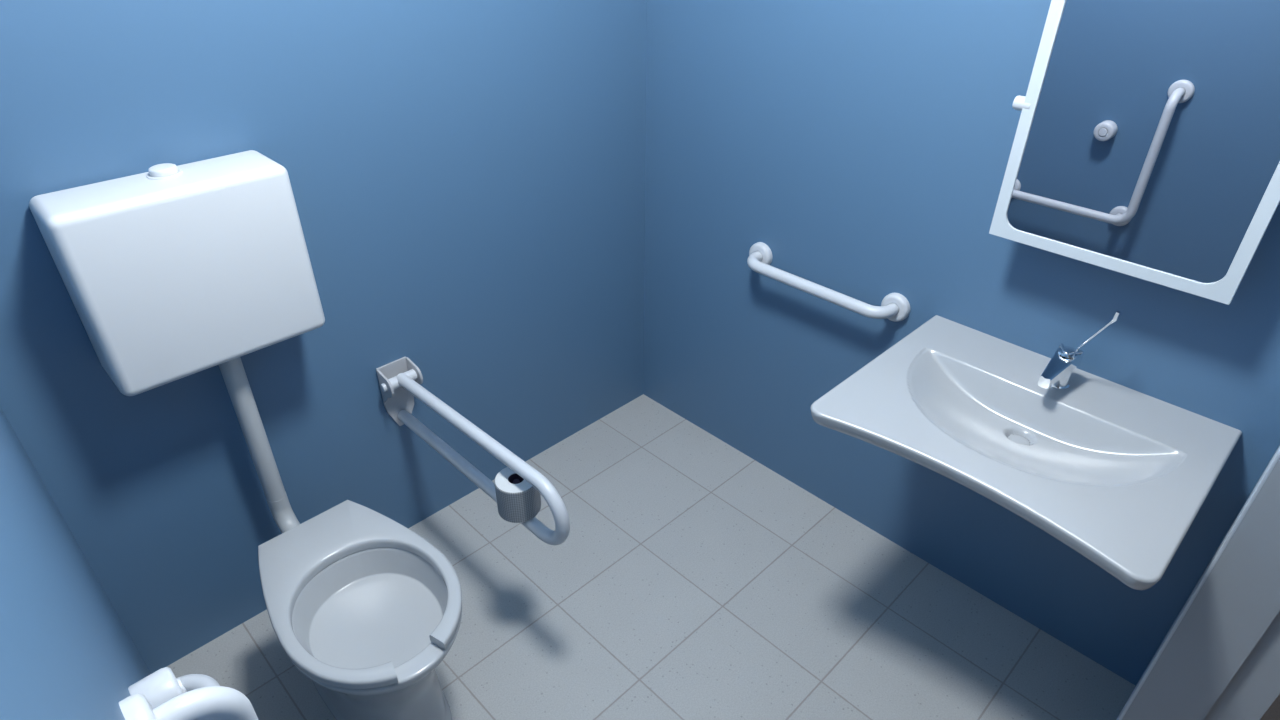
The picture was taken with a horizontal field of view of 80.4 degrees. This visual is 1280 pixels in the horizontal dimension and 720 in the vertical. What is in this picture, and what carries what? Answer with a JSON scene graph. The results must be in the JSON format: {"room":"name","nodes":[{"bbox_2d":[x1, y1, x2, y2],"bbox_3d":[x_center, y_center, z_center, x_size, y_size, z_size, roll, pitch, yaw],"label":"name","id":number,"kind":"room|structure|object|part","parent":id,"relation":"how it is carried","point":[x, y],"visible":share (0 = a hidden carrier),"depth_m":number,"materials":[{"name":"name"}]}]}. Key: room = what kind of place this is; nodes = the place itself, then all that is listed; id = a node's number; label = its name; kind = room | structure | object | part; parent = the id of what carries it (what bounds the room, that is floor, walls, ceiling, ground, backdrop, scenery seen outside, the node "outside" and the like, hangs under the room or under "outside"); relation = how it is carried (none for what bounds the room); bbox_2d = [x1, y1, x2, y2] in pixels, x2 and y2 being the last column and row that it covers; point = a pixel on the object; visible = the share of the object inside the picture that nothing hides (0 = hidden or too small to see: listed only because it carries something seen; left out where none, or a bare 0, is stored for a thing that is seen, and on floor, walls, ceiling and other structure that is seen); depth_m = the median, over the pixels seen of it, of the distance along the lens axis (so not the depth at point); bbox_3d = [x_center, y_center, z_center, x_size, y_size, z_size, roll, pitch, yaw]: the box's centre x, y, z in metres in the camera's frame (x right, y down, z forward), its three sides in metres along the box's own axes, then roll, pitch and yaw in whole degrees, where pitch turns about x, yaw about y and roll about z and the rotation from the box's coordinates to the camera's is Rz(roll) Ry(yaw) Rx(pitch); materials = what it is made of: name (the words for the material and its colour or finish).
{"room":"public restroom","nodes":[
{"label":"public restroom","id":0,"kind":"room"},
{"bbox_2d":[0,407,150,719],"bbox_3d":[-0.568,0.095,0.566,0.120,2.400,1.746,-28,42,-36],"label":"wall","id":1,"kind":"structure","parent":0,"point":[66,653],"depth_m":0.57,"materials":[{"name":"blue paint"}]},
{"bbox_2d":[119,674,258,719],"bbox_3d":[-0.557,0.410,0.929,0.085,0.510,0.507,-28,42,-36],"label":"grab bar","id":2,"kind":"object","parent":1,"relation":"attached to","point":[204,698],"visible":0.73,"depth_m":0.68,"materials":[{"name":"white metal"}]},
{"bbox_2d":[128,667,186,708],"bbox_3d":[-0.539,0.384,0.858,0.046,0.064,0.064,-28,42,-36],"label":"toilet roll","id":3,"kind":"object","parent":2,"relation":"on","point":[162,685],"visible":0.61,"depth_m":0.84,"materials":[{"name":"white paper"}]},
{"bbox_2d":[0,0,646,673],"bbox_3d":[-0.602,-0.600,1.637,1.863,2.400,0.120,-28,42,-36],"label":"wall","id":4,"kind":"structure","parent":0,"point":[467,177],"depth_m":1.72,"materials":[{"name":"blue paint"}]},
{"bbox_2d":[29,150,324,395],"bbox_3d":[-0.835,-0.176,1.414,0.382,0.360,0.150,-28,42,-36],"label":"cistern","id":5,"kind":"object","parent":4,"relation":"attached to","point":[170,272],"visible":1,"depth_m":1.34,"materials":[{"name":"white ceramic"}]},
{"bbox_2d":[219,357,299,532],"bbox_3d":[-0.795,0.213,1.627,0.043,0.525,0.158,-28,42,-36],"label":"pipe","id":6,"kind":"object","parent":5,"relation":"attached to","point":[233,372],"visible":0.77,"depth_m":1.64,"materials":[{"name":"plastic"}]},
{"bbox_2d":[376,357,569,544],"bbox_3d":[-0.391,0.220,1.750,0.097,0.196,0.682,-28,42,-36],"label":"grab rail","id":7,"kind":"object","parent":4,"relation":"attached to","point":[400,380],"visible":0.98,"depth_m":1.77,"materials":[{"name":"white metal"}]},
{"bbox_3d":[-0.625,0.088,1.955,0.081,0.192,0.006,-28,42,-36],"label":"wall plate","id":8,"kind":"part","parent":7,"relation":"part of","materials":[{"name":"white metal"}]},
{"bbox_2d":[494,467,540,522],"bbox_3d":[-0.267,0.292,1.654,0.093,0.088,0.093,-28,42,-36],"label":"toilet roll","id":9,"kind":"object","parent":7,"relation":"on","point":[520,502],"visible":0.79,"depth_m":1.62,"materials":[{"name":"grey paper"}]},
{"bbox_2d":[167,394,1279,719],"bbox_3d":[0.666,0.917,1.607,3.800,0.100,3.120,-28,42,-36],"label":"floor","id":10,"kind":"structure","parent":0,"point":[691,578],"depth_m":1.91,"materials":[{"name":"tile"}]},
{"bbox_2d":[258,500,461,719],"bbox_3d":[-0.582,0.597,1.620,0.329,0.410,0.562,-28,42,-36],"label":"toilet","id":11,"kind":"object","parent":10,"relation":"on","point":[361,604],"visible":1,"depth_m":1.53,"materials":[{"name":"white ceramic"}]},
{"bbox_3d":[-0.582,0.606,1.626,0.325,0.388,0.562,-28,42,-36],"label":"bowl","id":12,"kind":"part","parent":11,"relation":"part of","materials":[{"name":"white ceramic"}]},
{"bbox_2d":[643,0,1279,685],"bbox_3d":[0.673,-0.566,1.595,0.120,2.400,1.746,-28,42,-36],"label":"wall","id":13,"kind":"structure","parent":0,"point":[868,144],"depth_m":1.80,"materials":[{"name":"blue paint"}]},
{"bbox_2d":[747,242,909,321],"bbox_3d":[0.449,-0.194,1.933,0.083,0.071,0.480,-28,42,-36],"label":"grab bar","id":14,"kind":"object","parent":13,"relation":"attached to","point":[895,307],"visible":1,"depth_m":1.87,"materials":[{"name":"white metal"}]},
{"bbox_2d":[811,315,1241,589],"bbox_3d":[0.719,0.157,1.464,0.521,0.110,0.612,-28,42,-36],"label":"washbasin","id":15,"kind":"object","parent":13,"relation":"attached to","point":[1117,474],"visible":0.99,"depth_m":1.42,"materials":[{"name":"ceramic"}]},
{"bbox_2d":[1038,310,1120,389],"bbox_3d":[0.832,-0.014,1.447,0.128,0.198,0.087,-28,42,-36],"label":"tap","id":16,"kind":"object","parent":15,"relation":"on","point":[1057,374],"visible":1,"depth_m":1.48,"materials":[{"name":"silver metal"}]},
{"bbox_3d":[0.816,0.014,1.480,0.124,0.036,0.047,-28,42,-36],"label":"spout","id":17,"kind":"part","parent":16,"relation":"part of","materials":[{"name":"silver metal"}]},
{"bbox_3d":[0.867,-0.051,1.437,0.009,0.124,0.065,-6,33,-9],"label":"lever","id":18,"kind":"part","parent":16,"relation":"part of","materials":[{"name":"silver metal"}]},
{"bbox_2d":[989,0,1279,304],"bbox_3d":[0.870,-0.399,1.272,0.109,0.500,0.448,-28,42,-36],"label":"mirror","id":19,"kind":"object","parent":13,"relation":"attached to","point":[1146,145],"visible":1,"depth_m":1.25,"materials":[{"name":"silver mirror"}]},
{"bbox_3d":[0.695,-0.464,1.373,0.025,0.025,0.032,-28,42,-36],"label":"tilt knob","id":20,"kind":"part","parent":19,"relation":"part of","materials":[{"name":"white plastic"}]},
{"bbox_2d":[1130,444,1279,695],"bbox_3d":[0.623,0.082,0.596,1.623,2.400,0.120,-28,42,-36],"label":"wall","id":21,"kind":"structure","parent":0,"point":[1279,444],"depth_m":1.51,"materials":[{"name":"blue paint"}]},
{"bbox_2d":[1116,446,1279,719],"bbox_3d":[0.610,0.237,0.651,1.267,2.080,0.169,-28,42,-36],"label":"door","id":22,"kind":"structure","parent":21,"relation":"in","point":[1219,659],"depth_m":1.30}
]}

